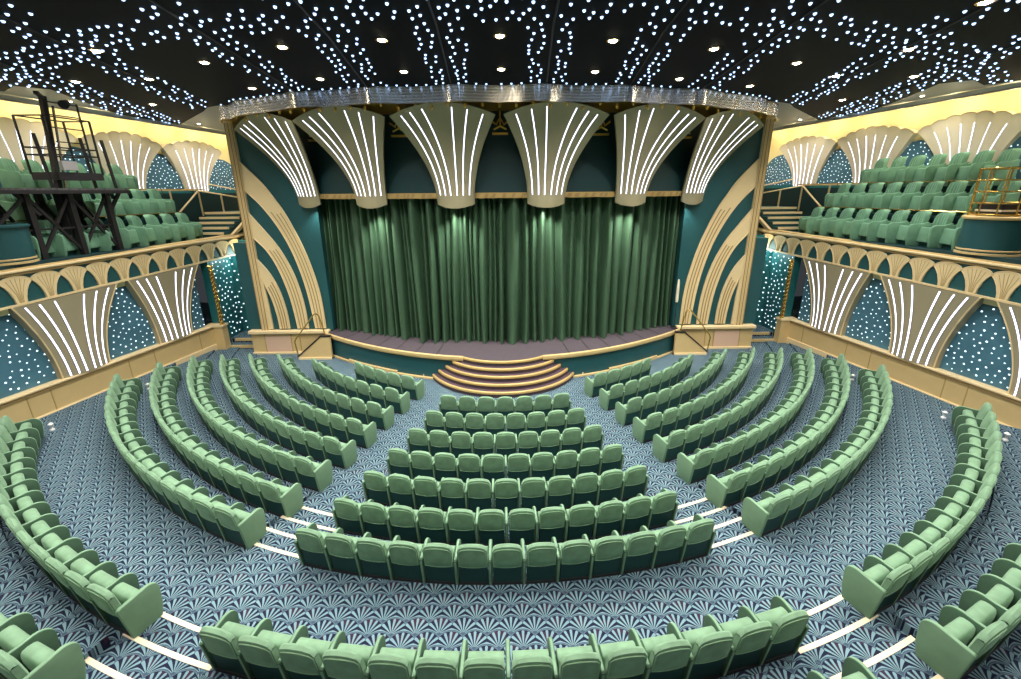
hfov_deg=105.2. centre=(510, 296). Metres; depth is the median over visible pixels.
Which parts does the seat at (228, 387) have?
backrest, armrest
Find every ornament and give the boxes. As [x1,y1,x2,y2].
[389,123,406,136]
[492,111,507,134]
[593,121,610,135]
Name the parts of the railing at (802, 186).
post, post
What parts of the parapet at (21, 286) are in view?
moulding, rail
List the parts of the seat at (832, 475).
armrest, rail, backrest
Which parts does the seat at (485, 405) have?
backrest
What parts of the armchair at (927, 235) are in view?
seat, armrest, armrest, backrest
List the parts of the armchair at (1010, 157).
armrest, armrest, backrest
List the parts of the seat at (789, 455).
armrest, backrest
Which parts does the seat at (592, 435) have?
armrest, backrest, armrest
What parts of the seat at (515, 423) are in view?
armrest, backrest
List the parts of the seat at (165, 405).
backrest, armrest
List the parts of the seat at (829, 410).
armrest, backrest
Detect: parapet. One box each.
[0,232,244,310]
[757,227,1020,305]
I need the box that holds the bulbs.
[0,0,1020,123]
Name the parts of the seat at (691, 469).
panel, rail, backrest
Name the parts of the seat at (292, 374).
backrest, armrest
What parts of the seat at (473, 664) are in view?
armrest, backrest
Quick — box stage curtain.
[321,196,681,344]
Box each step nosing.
[85,657,132,678]
[122,634,211,670]
[161,612,200,631]
[230,345,253,347]
[235,338,251,340]
[254,542,298,557]
[266,527,295,538]
[280,515,335,531]
[301,506,332,516]
[674,506,726,523]
[678,498,707,508]
[712,531,753,547]
[714,517,741,528]
[751,339,773,341]
[752,332,769,334]
[798,614,878,653]
[807,594,843,615]
[829,635,914,678]
[931,674,943,678]
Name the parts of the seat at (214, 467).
backrest, rail, armrest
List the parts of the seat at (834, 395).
armrest, backrest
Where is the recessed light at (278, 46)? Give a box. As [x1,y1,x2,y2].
[276,45,288,49]
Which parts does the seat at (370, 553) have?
armrest, backrest, rail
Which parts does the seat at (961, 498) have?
armrest, backrest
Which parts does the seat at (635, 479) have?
armrest, backrest, armrest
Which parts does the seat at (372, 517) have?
armrest, backrest, rail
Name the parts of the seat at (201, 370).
backrest, armrest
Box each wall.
[0,100,230,164]
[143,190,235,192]
[200,257,243,337]
[229,239,249,330]
[294,101,703,193]
[755,234,772,324]
[761,251,801,331]
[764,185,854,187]
[768,88,1020,162]
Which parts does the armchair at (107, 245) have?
backrest, armrest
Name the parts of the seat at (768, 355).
armrest, armrest, backrest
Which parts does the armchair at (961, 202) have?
seat, armrest, armrest, backrest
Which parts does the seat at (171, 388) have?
backrest, armrest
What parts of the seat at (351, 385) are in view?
backrest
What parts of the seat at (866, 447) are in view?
armrest, backrest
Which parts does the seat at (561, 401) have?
backrest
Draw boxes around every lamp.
[48,423,54,430]
[57,100,70,108]
[941,411,947,418]
[1002,432,1010,441]
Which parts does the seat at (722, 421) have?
armrest, backrest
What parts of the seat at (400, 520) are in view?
armrest, backrest, rail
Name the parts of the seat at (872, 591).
panel, rail, backrest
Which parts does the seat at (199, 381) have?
backrest, armrest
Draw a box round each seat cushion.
[0,612,7,623]
[0,625,29,651]
[10,462,22,472]
[11,451,23,460]
[11,473,24,484]
[12,441,24,450]
[13,484,27,496]
[15,431,27,439]
[17,496,32,509]
[19,422,31,429]
[20,641,54,670]
[22,174,36,187]
[23,508,40,522]
[31,520,49,535]
[41,533,62,549]
[43,237,54,252]
[50,204,57,218]
[54,545,77,562]
[64,235,78,250]
[70,558,95,574]
[71,181,81,187]
[87,233,100,248]
[89,570,116,587]
[91,181,100,187]
[95,203,106,215]
[109,176,119,187]
[111,582,138,604]
[116,202,125,214]
[119,401,127,407]
[119,409,127,415]
[119,417,128,423]
[121,394,128,399]
[121,425,130,432]
[123,387,131,392]
[124,433,134,441]
[126,380,134,385]
[127,177,136,188]
[128,441,139,450]
[129,229,139,243]
[133,202,142,213]
[134,450,146,459]
[141,458,154,467]
[147,228,156,241]
[150,201,158,212]
[151,467,165,476]
[161,387,168,392]
[161,394,167,399]
[162,381,169,385]
[162,401,169,407]
[162,476,178,484]
[163,409,171,415]
[164,227,172,239]
[166,201,173,212]
[166,416,175,423]
[171,424,180,431]
[176,484,193,492]
[177,431,187,439]
[180,225,187,237]
[185,439,196,446]
[193,492,210,499]
[194,224,201,235]
[194,447,206,454]
[198,391,205,396]
[201,397,208,403]
[204,404,212,409]
[206,455,219,461]
[209,410,218,416]
[212,501,229,507]
[216,417,225,422]
[220,462,234,468]
[221,621,254,640]
[233,508,249,521]
[235,389,242,394]
[257,630,292,650]
[277,484,288,493]
[296,637,331,660]
[312,461,320,468]
[316,530,327,543]
[337,643,373,667]
[349,536,358,548]
[379,647,416,670]
[382,540,391,552]
[416,544,423,554]
[423,650,460,675]
[450,545,455,557]
[468,651,503,660]
[512,649,548,659]
[556,645,592,672]
[558,543,562,555]
[589,539,596,551]
[599,640,635,666]
[622,535,629,546]
[641,634,676,659]
[653,529,661,541]
[681,626,716,651]
[682,522,692,535]
[688,454,695,461]
[719,474,731,484]
[719,617,752,637]
[755,606,787,625]
[757,497,773,510]
[769,452,782,457]
[776,489,792,495]
[777,408,785,413]
[783,444,796,450]
[784,401,792,407]
[789,395,797,401]
[793,389,800,394]
[793,480,809,487]
[795,437,806,443]
[796,382,803,387]
[800,218,805,230]
[805,429,815,435]
[809,472,824,480]
[813,219,819,231]
[814,421,823,428]
[820,413,829,420]
[823,463,837,471]
[825,406,833,413]
[826,195,832,206]
[827,220,834,232]
[829,399,836,405]
[831,392,838,397]
[832,385,838,390]
[834,455,848,463]
[840,195,847,206]
[840,671,867,678]
[842,221,850,234]
[844,446,857,454]
[853,438,864,446]
[855,196,863,207]
[858,223,868,236]
[859,429,869,438]
[861,171,869,182]
[864,421,873,429]
[864,564,889,585]
[865,371,872,375]
[868,377,875,382]
[868,413,876,420]
[870,384,877,389]
[870,406,878,412]
[871,196,880,207]
[871,391,878,396]
[871,398,878,404]
[876,224,887,238]
[877,170,886,181]
[884,551,909,568]
[889,196,899,208]
[894,169,904,181]
[895,225,907,240]
[903,539,926,555]
[909,196,920,209]
[913,168,924,180]
[916,227,930,242]
[919,527,940,543]
[929,196,942,209]
[933,167,946,180]
[933,515,952,530]
[939,228,954,244]
[943,617,975,644]
[944,502,961,517]
[952,196,967,210]
[953,491,969,504]
[955,166,969,179]
[959,479,974,491]
[962,409,973,416]
[964,468,978,479]
[965,600,996,626]
[966,418,977,426]
[968,427,979,435]
[968,457,980,467]
[969,437,980,446]
[969,447,980,456]
[981,165,994,179]
[983,196,993,201]
[986,584,1013,607]
[1002,567,1020,588]
[1015,554,1020,564]
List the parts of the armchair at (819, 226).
armrest, armrest, backrest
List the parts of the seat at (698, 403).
armrest, backrest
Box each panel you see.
[0,302,57,398]
[62,147,95,172]
[78,277,156,359]
[146,154,183,188]
[171,266,204,330]
[209,159,235,189]
[223,121,335,354]
[669,118,774,348]
[764,155,791,185]
[798,260,831,322]
[816,149,851,183]
[845,271,917,349]
[900,140,933,166]
[939,292,1020,390]
[1007,136,1020,178]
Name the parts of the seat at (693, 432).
armrest, backrest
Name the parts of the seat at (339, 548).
armrest, backrest, rail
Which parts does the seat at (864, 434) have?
armrest, backrest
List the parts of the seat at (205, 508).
backrest, rail, armrest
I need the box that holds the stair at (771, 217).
[758,206,802,231]
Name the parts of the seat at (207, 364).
backrest, armrest, armrest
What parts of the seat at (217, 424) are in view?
backrest, armrest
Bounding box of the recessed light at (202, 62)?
[198,61,210,64]
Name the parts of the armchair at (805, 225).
armrest, armrest, backrest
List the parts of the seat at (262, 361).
armrest, armrest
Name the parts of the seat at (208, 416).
backrest, armrest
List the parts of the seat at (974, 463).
armrest, backrest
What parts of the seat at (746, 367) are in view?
armrest, backrest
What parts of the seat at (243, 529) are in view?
backrest, rail, panel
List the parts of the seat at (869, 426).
armrest, backrest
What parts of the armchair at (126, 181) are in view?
backrest, armrest, armrest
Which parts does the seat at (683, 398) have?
armrest, backrest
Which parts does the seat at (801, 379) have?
armrest, backrest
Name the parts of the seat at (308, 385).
backrest, armrest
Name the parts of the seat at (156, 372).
backrest, armrest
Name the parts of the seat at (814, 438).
armrest, backrest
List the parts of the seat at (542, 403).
backrest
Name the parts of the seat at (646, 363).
backrest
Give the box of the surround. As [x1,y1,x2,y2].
[0,80,1020,130]
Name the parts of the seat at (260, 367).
armrest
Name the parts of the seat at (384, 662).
armrest, backrest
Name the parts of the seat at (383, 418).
backrest, panel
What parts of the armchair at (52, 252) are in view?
backrest, armrest, armrest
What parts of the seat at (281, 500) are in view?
backrest, rail, panel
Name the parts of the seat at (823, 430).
armrest, backrest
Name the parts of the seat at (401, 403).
backrest, panel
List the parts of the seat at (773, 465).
armrest, rail, backrest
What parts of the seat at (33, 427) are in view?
backrest, armrest, armrest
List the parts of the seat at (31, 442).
backrest, armrest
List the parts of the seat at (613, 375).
backrest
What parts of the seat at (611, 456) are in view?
armrest, backrest, armrest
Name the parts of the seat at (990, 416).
armrest, backrest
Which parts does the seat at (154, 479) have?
backrest, armrest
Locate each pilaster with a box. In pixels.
[0,116,76,171]
[8,283,117,378]
[76,130,161,188]
[125,264,197,343]
[160,140,221,190]
[234,113,320,207]
[292,106,387,208]
[389,102,494,208]
[504,102,609,207]
[614,104,705,205]
[680,110,763,204]
[780,135,837,185]
[803,258,872,335]
[836,125,917,182]
[880,275,983,367]
[917,110,1020,164]
[996,301,1020,398]
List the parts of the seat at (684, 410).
armrest, backrest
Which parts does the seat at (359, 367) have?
backrest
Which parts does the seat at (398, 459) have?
armrest, backrest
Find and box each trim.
[0,94,224,133]
[0,98,225,134]
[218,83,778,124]
[773,81,1020,129]
[773,86,1020,130]
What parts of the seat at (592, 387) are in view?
panel, backrest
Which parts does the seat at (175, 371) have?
backrest, armrest, armrest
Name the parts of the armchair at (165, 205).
backrest, armrest, armrest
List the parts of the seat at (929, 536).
armrest, rail, backrest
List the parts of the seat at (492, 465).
armrest, backrest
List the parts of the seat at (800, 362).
armrest, backrest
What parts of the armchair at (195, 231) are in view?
backrest, armrest, armrest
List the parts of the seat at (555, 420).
backrest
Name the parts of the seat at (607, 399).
panel, backrest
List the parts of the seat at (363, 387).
backrest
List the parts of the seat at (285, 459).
backrest, armrest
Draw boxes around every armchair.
[0,158,37,187]
[0,194,39,222]
[8,221,55,259]
[20,159,53,187]
[29,194,57,220]
[38,220,79,256]
[46,161,82,187]
[69,163,101,187]
[81,224,101,252]
[82,194,106,220]
[85,217,119,250]
[90,163,120,193]
[95,194,126,219]
[106,164,138,192]
[106,216,140,248]
[114,193,143,218]
[125,215,157,245]
[130,189,159,216]
[143,214,173,243]
[146,189,175,216]
[160,213,187,241]
[175,213,202,239]
[798,207,824,233]
[812,207,838,235]
[824,183,851,210]
[826,208,854,237]
[839,183,867,210]
[841,209,871,239]
[854,182,884,211]
[858,209,889,240]
[859,158,889,186]
[871,182,902,212]
[875,210,910,243]
[877,157,907,186]
[889,182,922,213]
[894,155,926,186]
[894,211,932,245]
[908,181,945,214]
[912,154,947,186]
[915,212,956,247]
[929,181,967,215]
[932,152,970,185]
[938,213,970,250]
[951,181,994,216]
[954,150,995,185]
[976,181,1020,207]
[979,148,1020,185]
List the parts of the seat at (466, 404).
backrest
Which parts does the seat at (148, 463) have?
backrest, armrest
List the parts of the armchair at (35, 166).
backrest, armrest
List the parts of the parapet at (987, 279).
rail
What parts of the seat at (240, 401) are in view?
backrest, armrest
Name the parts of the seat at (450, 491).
armrest, backrest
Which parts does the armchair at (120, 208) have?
backrest, armrest, armrest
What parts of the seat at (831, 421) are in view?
armrest, backrest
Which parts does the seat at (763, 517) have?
panel, rail, backrest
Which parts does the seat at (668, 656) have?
armrest, backrest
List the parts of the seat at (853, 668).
armrest, armrest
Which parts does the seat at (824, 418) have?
armrest, backrest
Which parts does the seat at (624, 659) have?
armrest, backrest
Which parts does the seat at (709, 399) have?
armrest, backrest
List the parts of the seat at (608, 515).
armrest, backrest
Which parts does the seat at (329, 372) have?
backrest, armrest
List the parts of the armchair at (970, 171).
armrest, armrest, backrest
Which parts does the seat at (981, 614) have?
rail, backrest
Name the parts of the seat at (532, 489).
armrest, backrest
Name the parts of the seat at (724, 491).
panel, rail, backrest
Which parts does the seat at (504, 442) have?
armrest, backrest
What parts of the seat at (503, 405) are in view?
backrest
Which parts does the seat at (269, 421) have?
backrest, armrest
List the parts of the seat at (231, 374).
backrest, armrest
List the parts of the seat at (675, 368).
backrest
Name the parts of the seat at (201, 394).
backrest, armrest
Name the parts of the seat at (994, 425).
armrest, backrest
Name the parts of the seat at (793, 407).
armrest, backrest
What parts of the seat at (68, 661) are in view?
backrest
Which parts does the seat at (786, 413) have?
armrest, backrest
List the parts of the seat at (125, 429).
backrest, armrest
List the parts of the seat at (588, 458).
armrest, backrest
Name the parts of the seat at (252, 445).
backrest, armrest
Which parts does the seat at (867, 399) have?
armrest, backrest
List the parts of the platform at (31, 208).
leg, leg, rail, deck frame, leg, leg, rail, leg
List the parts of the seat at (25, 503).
backrest, armrest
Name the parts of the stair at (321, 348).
skirting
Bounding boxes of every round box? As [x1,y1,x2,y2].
[0,223,39,265]
[953,214,1020,256]
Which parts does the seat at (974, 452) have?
armrest, backrest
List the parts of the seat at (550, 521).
armrest, backrest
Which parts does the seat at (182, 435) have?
backrest, armrest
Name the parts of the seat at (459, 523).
armrest, backrest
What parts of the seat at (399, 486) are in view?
armrest, backrest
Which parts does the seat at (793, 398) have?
armrest, backrest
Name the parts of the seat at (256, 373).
backrest, armrest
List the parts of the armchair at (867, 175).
armrest, armrest, backrest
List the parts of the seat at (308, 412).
backrest, armrest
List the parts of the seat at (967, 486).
armrest, backrest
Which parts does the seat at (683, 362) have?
backrest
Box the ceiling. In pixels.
[0,0,1020,123]
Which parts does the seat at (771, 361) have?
armrest, backrest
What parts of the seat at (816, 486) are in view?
armrest, rail, backrest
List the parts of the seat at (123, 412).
backrest, armrest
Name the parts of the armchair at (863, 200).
armrest, armrest, backrest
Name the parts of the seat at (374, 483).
armrest, backrest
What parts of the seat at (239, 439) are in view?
backrest, armrest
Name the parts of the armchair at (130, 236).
backrest, armrest, armrest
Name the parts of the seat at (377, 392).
backrest, armrest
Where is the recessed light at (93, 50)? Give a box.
[88,49,103,52]
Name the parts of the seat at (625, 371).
backrest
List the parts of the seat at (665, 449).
panel, backrest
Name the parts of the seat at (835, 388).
armrest, backrest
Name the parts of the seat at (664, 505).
armrest, rail, backrest, armrest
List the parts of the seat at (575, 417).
backrest, armrest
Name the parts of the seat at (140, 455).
backrest, armrest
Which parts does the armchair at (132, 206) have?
backrest, armrest, armrest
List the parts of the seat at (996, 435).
armrest, backrest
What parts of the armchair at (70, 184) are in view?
backrest, armrest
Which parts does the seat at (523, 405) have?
armrest, backrest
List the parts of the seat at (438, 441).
armrest, backrest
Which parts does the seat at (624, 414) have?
panel, backrest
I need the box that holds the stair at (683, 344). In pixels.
[673,331,707,354]
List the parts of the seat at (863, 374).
armrest, armrest, backrest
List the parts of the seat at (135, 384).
backrest, armrest, armrest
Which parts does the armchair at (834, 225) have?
armrest, armrest, backrest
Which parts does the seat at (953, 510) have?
armrest, backrest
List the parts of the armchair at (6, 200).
backrest, armrest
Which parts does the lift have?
cage post, cage post, mast rail, cage post, cage post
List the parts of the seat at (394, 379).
backrest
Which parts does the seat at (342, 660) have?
armrest, backrest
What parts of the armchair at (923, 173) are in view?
armrest, armrest, backrest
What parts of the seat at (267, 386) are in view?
backrest, armrest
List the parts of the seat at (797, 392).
armrest, backrest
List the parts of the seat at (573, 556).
armrest, rail, backrest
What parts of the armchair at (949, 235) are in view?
seat, armrest, armrest, backrest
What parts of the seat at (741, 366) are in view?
armrest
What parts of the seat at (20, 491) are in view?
backrest, armrest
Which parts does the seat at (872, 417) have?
armrest, backrest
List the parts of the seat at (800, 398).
armrest, backrest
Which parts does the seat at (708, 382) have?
armrest, backrest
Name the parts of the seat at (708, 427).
armrest, backrest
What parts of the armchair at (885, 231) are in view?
armrest, armrest, backrest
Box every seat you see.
[0,416,43,447]
[0,425,37,457]
[0,437,36,466]
[0,450,36,473]
[0,462,37,485]
[0,473,40,498]
[0,484,44,511]
[0,493,51,524]
[0,504,59,537]
[0,612,36,649]
[0,625,59,678]
[0,641,85,678]
[5,517,70,566]
[16,530,83,581]
[29,544,99,596]
[45,557,118,610]
[64,570,139,624]
[87,582,162,638]
[104,402,136,424]
[104,410,138,433]
[105,395,136,417]
[106,419,141,442]
[107,388,136,413]
[108,427,146,462]
[109,381,137,407]
[112,436,152,472]
[113,374,142,400]
[118,444,160,483]
[126,453,169,492]
[135,462,180,502]
[146,471,194,512]
[149,381,175,400]
[149,388,176,408]
[149,395,178,415]
[150,403,181,425]
[151,374,175,396]
[153,368,176,393]
[153,410,185,443]
[156,362,181,386]
[158,418,192,452]
[160,480,208,521]
[164,426,199,460]
[171,434,209,469]
[176,489,225,531]
[181,442,220,478]
[186,372,209,390]
[186,379,211,396]
[187,366,209,384]
[188,361,209,381]
[188,385,213,413]
[190,355,212,379]
[190,391,217,421]
[192,450,232,487]
[193,398,222,428]
[194,497,244,539]
[198,404,228,435]
[199,610,254,678]
[204,411,236,443]
[205,458,247,495]
[212,418,245,451]
[214,505,265,548]
[219,360,239,376]
[219,365,240,382]
[220,354,240,371]
[220,371,242,397]
[221,425,255,458]
[221,465,263,503]
[222,377,246,404]
[225,383,251,412]
[230,389,256,418]
[232,431,268,465]
[236,395,264,425]
[236,618,292,678]
[239,473,282,511]
[243,402,272,432]
[245,438,281,472]
[248,353,267,369]
[249,359,269,381]
[251,364,272,389]
[252,408,282,439]
[254,370,276,397]
[258,375,282,403]
[259,444,296,479]
[259,480,302,517]
[263,381,288,409]
[263,414,294,445]
[270,387,296,415]
[275,420,307,450]
[276,450,313,484]
[277,353,296,377]
[277,625,331,678]
[279,358,300,383]
[279,392,306,421]
[283,363,305,389]
[288,369,311,394]
[289,398,317,426]
[289,425,322,456]
[294,456,332,491]
[294,523,329,570]
[295,374,318,400]
[301,403,329,431]
[303,379,327,405]
[305,431,338,462]
[311,358,332,382]
[312,384,337,410]
[314,408,343,436]
[317,363,339,387]
[319,631,373,678]
[322,436,356,468]
[323,528,358,575]
[324,389,350,414]
[325,367,346,392]
[329,413,350,442]
[332,495,362,536]
[334,372,356,395]
[336,393,354,418]
[344,376,368,398]
[346,417,376,447]
[350,397,370,424]
[354,361,375,382]
[354,532,391,579]
[356,380,372,403]
[358,499,389,539]
[362,470,389,505]
[364,365,377,386]
[364,635,416,678]
[366,401,393,429]
[370,384,387,408]
[375,369,389,389]
[384,387,409,413]
[386,448,410,478]
[386,473,415,509]
[386,502,418,542]
[386,535,423,582]
[387,372,403,394]
[401,375,424,400]
[407,428,429,453]
[409,451,433,479]
[411,476,439,509]
[411,638,460,678]
[415,505,446,543]
[419,538,456,584]
[424,410,444,433]
[427,430,450,456]
[432,452,457,481]
[437,477,465,511]
[439,395,458,416]
[443,412,464,435]
[444,506,475,544]
[449,431,471,457]
[453,539,488,584]
[456,453,480,482]
[457,396,476,417]
[458,639,504,678]
[463,413,483,436]
[464,478,491,512]
[471,432,492,458]
[475,507,504,545]
[476,396,494,418]
[480,454,503,485]
[484,413,503,439]
[488,539,522,584]
[491,478,517,512]
[493,432,514,461]
[495,396,512,422]
[504,412,524,438]
[504,453,528,484]
[505,507,534,544]
[505,639,552,678]
[513,396,532,420]
[515,431,537,458]
[517,477,544,511]
[520,538,556,583]
[524,411,544,435]
[527,452,552,483]
[532,394,550,416]
[532,506,564,542]
[537,429,559,456]
[542,475,571,508]
[544,410,564,433]
[547,637,600,678]
[550,393,571,414]
[551,537,590,581]
[552,450,576,478]
[558,427,580,453]
[559,504,594,541]
[564,408,585,431]
[567,473,597,506]
[575,447,599,477]
[579,424,603,453]
[582,534,624,578]
[584,372,606,397]
[586,500,623,538]
[588,633,647,678]
[590,469,622,504]
[597,444,623,475]
[599,383,623,410]
[605,369,619,390]
[611,530,655,573]
[612,496,650,534]
[615,397,641,425]
[618,365,631,386]
[619,465,648,500]
[621,380,637,404]
[628,628,691,678]
[629,361,641,380]
[631,358,651,378]
[632,412,661,442]
[635,376,650,398]
[636,488,678,529]
[638,371,661,393]
[638,392,656,419]
[640,525,686,568]
[650,367,671,390]
[652,429,685,462]
[653,388,670,413]
[657,383,682,408]
[658,407,677,436]
[661,362,679,387]
[663,402,691,430]
[666,358,686,383]
[666,622,733,678]
[667,514,715,562]
[668,378,692,404]
[669,424,701,454]
[672,353,692,378]
[676,448,713,484]
[677,397,704,425]
[679,373,701,399]
[685,418,716,448]
[686,368,709,394]
[689,391,715,420]
[693,363,715,389]
[694,442,730,475]
[699,358,720,383]
[699,386,725,414]
[699,412,729,443]
[703,614,772,675]
[704,353,724,377]
[706,470,747,507]
[708,348,726,371]
[708,380,733,409]
[710,436,745,470]
[711,406,741,437]
[715,374,739,402]
[722,369,745,395]
[722,400,751,431]
[724,429,758,463]
[725,463,766,501]
[727,363,749,389]
[731,358,752,383]
[731,394,759,424]
[734,352,753,377]
[736,348,754,362]
[737,422,770,456]
[737,596,808,665]
[740,388,766,416]
[742,455,782,493]
[742,493,790,536]
[746,381,772,410]
[748,416,781,449]
[752,375,776,403]
[757,370,779,397]
[757,447,796,484]
[758,409,790,442]
[760,364,781,390]
[761,485,809,527]
[762,358,782,374]
[763,347,782,363]
[764,353,783,368]
[767,402,797,434]
[771,439,809,476]
[774,395,803,427]
[779,476,825,518]
[780,389,807,419]
[783,431,820,467]
[785,382,810,411]
[788,376,813,404]
[790,348,811,371]
[791,370,814,388]
[792,364,814,381]
[793,353,813,371]
[793,359,814,375]
[793,423,828,458]
[794,467,840,508]
[802,415,835,450]
[806,656,876,678]
[808,458,852,498]
[809,407,841,441]
[815,400,845,432]
[819,393,848,421]
[820,354,844,378]
[820,449,863,489]
[822,385,849,405]
[824,359,846,383]
[824,379,850,398]
[825,366,848,387]
[825,372,850,391]
[831,440,872,479]
[840,432,878,469]
[842,563,912,618]
[847,423,884,459]
[852,415,888,450]
[857,364,885,391]
[857,407,890,429]
[860,399,892,421]
[862,371,888,397]
[862,377,890,400]
[862,384,891,406]
[862,391,892,413]
[862,550,932,604]
[881,537,949,590]
[898,524,964,576]
[913,511,975,561]
[915,617,1007,678]
[925,498,984,547]
[935,486,991,518]
[938,600,1020,664]
[943,474,997,506]
[948,462,1000,493]
[951,402,992,434]
[953,451,1001,481]
[955,441,1002,469]
[956,411,996,443]
[957,421,999,450]
[957,430,1001,457]
[958,584,1020,646]
[976,567,1020,627]
[990,554,1020,577]
[1002,543,1020,560]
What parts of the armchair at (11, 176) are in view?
backrest, armrest, armrest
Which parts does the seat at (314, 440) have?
backrest, armrest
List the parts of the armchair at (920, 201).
armrest, armrest, backrest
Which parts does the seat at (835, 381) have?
armrest, backrest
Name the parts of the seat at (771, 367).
armrest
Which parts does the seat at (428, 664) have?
armrest, backrest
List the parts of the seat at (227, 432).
backrest, armrest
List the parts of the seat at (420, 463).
armrest, backrest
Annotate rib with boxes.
[0,14,202,107]
[0,62,174,123]
[149,0,295,91]
[293,0,366,86]
[426,0,450,82]
[546,0,559,82]
[630,0,689,85]
[701,0,827,88]
[794,0,998,103]
[823,43,1020,118]
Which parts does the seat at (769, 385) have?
armrest, backrest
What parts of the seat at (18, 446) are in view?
backrest, armrest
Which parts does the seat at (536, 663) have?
armrest, backrest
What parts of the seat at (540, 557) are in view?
armrest, rail, backrest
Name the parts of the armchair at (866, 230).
armrest, armrest, backrest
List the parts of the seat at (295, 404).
backrest, armrest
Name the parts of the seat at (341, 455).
backrest, panel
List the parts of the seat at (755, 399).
armrest, backrest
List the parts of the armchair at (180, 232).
backrest, armrest, armrest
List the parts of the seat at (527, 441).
armrest, backrest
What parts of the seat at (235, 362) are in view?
backrest, armrest, armrest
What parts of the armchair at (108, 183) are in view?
backrest, armrest, armrest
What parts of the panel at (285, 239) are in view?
gold stem, skirting, cap moulding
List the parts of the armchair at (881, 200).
armrest, armrest, backrest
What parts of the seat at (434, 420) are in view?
armrest, backrest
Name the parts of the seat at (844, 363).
armrest, backrest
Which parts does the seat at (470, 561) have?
armrest, backrest, rail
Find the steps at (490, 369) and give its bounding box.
[432,341,573,397]
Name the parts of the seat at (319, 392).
backrest, armrest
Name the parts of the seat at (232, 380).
backrest, armrest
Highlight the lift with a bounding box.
[11,91,104,240]
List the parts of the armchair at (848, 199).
armrest, armrest, backrest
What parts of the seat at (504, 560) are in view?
armrest, backrest, rail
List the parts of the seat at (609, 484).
armrest, backrest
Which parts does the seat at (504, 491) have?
armrest, backrest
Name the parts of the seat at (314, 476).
backrest, rail, panel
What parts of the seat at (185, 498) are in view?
backrest, rail, armrest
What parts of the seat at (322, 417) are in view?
backrest, armrest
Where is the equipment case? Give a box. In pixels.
[974,202,1020,215]
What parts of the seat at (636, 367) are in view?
backrest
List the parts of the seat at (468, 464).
armrest, backrest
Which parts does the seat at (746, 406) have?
armrest, backrest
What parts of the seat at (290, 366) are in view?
backrest, armrest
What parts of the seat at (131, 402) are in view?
backrest, armrest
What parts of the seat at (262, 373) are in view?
armrest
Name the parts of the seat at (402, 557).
armrest, backrest, rail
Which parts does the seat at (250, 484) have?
backrest, rail, armrest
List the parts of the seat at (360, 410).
backrest, armrest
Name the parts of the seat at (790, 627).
armrest, rail, armrest, backrest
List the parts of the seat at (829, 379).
armrest, backrest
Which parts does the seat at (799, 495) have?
armrest, rail, backrest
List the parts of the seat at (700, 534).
armrest, rail, backrest, armrest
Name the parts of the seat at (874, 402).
armrest, backrest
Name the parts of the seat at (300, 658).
armrest, backrest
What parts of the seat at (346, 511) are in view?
armrest, backrest, rail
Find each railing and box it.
[141,184,236,215]
[763,179,855,210]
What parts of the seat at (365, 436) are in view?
backrest, panel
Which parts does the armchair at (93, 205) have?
backrest, armrest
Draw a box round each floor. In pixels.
[0,193,239,269]
[0,296,1020,678]
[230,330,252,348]
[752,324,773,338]
[761,186,1020,264]
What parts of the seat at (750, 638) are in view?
armrest, rail, backrest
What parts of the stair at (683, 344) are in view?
skirting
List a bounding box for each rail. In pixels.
[5,212,182,221]
[110,189,203,194]
[797,180,975,188]
[817,206,967,212]
[967,166,1020,216]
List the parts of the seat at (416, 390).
backrest, panel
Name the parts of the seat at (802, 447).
armrest, backrest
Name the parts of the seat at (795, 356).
armrest, armrest, backrest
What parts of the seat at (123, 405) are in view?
backrest, armrest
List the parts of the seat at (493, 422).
armrest, backrest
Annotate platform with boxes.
[0,133,129,259]
[325,324,679,379]
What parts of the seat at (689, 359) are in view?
armrest, armrest, backrest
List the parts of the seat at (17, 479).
backrest, armrest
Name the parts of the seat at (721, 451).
armrest, backrest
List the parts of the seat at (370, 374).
backrest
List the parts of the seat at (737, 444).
armrest, backrest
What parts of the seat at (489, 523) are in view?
armrest, backrest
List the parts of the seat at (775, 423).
armrest, backrest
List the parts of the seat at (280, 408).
backrest, armrest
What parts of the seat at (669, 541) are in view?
armrest, rail, backrest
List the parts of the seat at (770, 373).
armrest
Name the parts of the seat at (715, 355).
armrest, armrest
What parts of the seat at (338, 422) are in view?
backrest, armrest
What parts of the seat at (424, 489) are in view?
armrest, backrest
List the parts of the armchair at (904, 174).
armrest, armrest, backrest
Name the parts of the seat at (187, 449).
backrest, armrest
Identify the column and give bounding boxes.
[207,265,224,324]
[779,259,793,318]
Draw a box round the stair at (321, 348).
[298,335,333,359]
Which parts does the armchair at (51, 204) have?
backrest, armrest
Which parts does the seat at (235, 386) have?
backrest, armrest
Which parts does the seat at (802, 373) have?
armrest, backrest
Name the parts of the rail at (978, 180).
post, post, post, post, post, post, post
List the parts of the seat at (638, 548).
armrest, rail, backrest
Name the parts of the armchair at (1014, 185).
armrest, armrest, backrest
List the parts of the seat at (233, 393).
backrest, armrest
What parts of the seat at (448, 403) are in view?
backrest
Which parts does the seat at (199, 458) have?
backrest, armrest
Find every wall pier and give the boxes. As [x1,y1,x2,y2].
[233,242,260,329]
[743,237,768,323]
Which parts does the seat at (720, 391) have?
armrest, backrest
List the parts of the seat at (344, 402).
backrest, armrest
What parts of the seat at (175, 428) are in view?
backrest, armrest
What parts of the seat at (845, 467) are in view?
armrest, backrest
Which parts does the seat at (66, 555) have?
backrest, rail, armrest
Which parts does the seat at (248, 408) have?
backrest, armrest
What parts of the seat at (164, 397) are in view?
backrest, armrest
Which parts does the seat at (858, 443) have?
armrest, backrest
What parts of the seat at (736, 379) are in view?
armrest, backrest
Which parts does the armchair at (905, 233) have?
seat, armrest, armrest, backrest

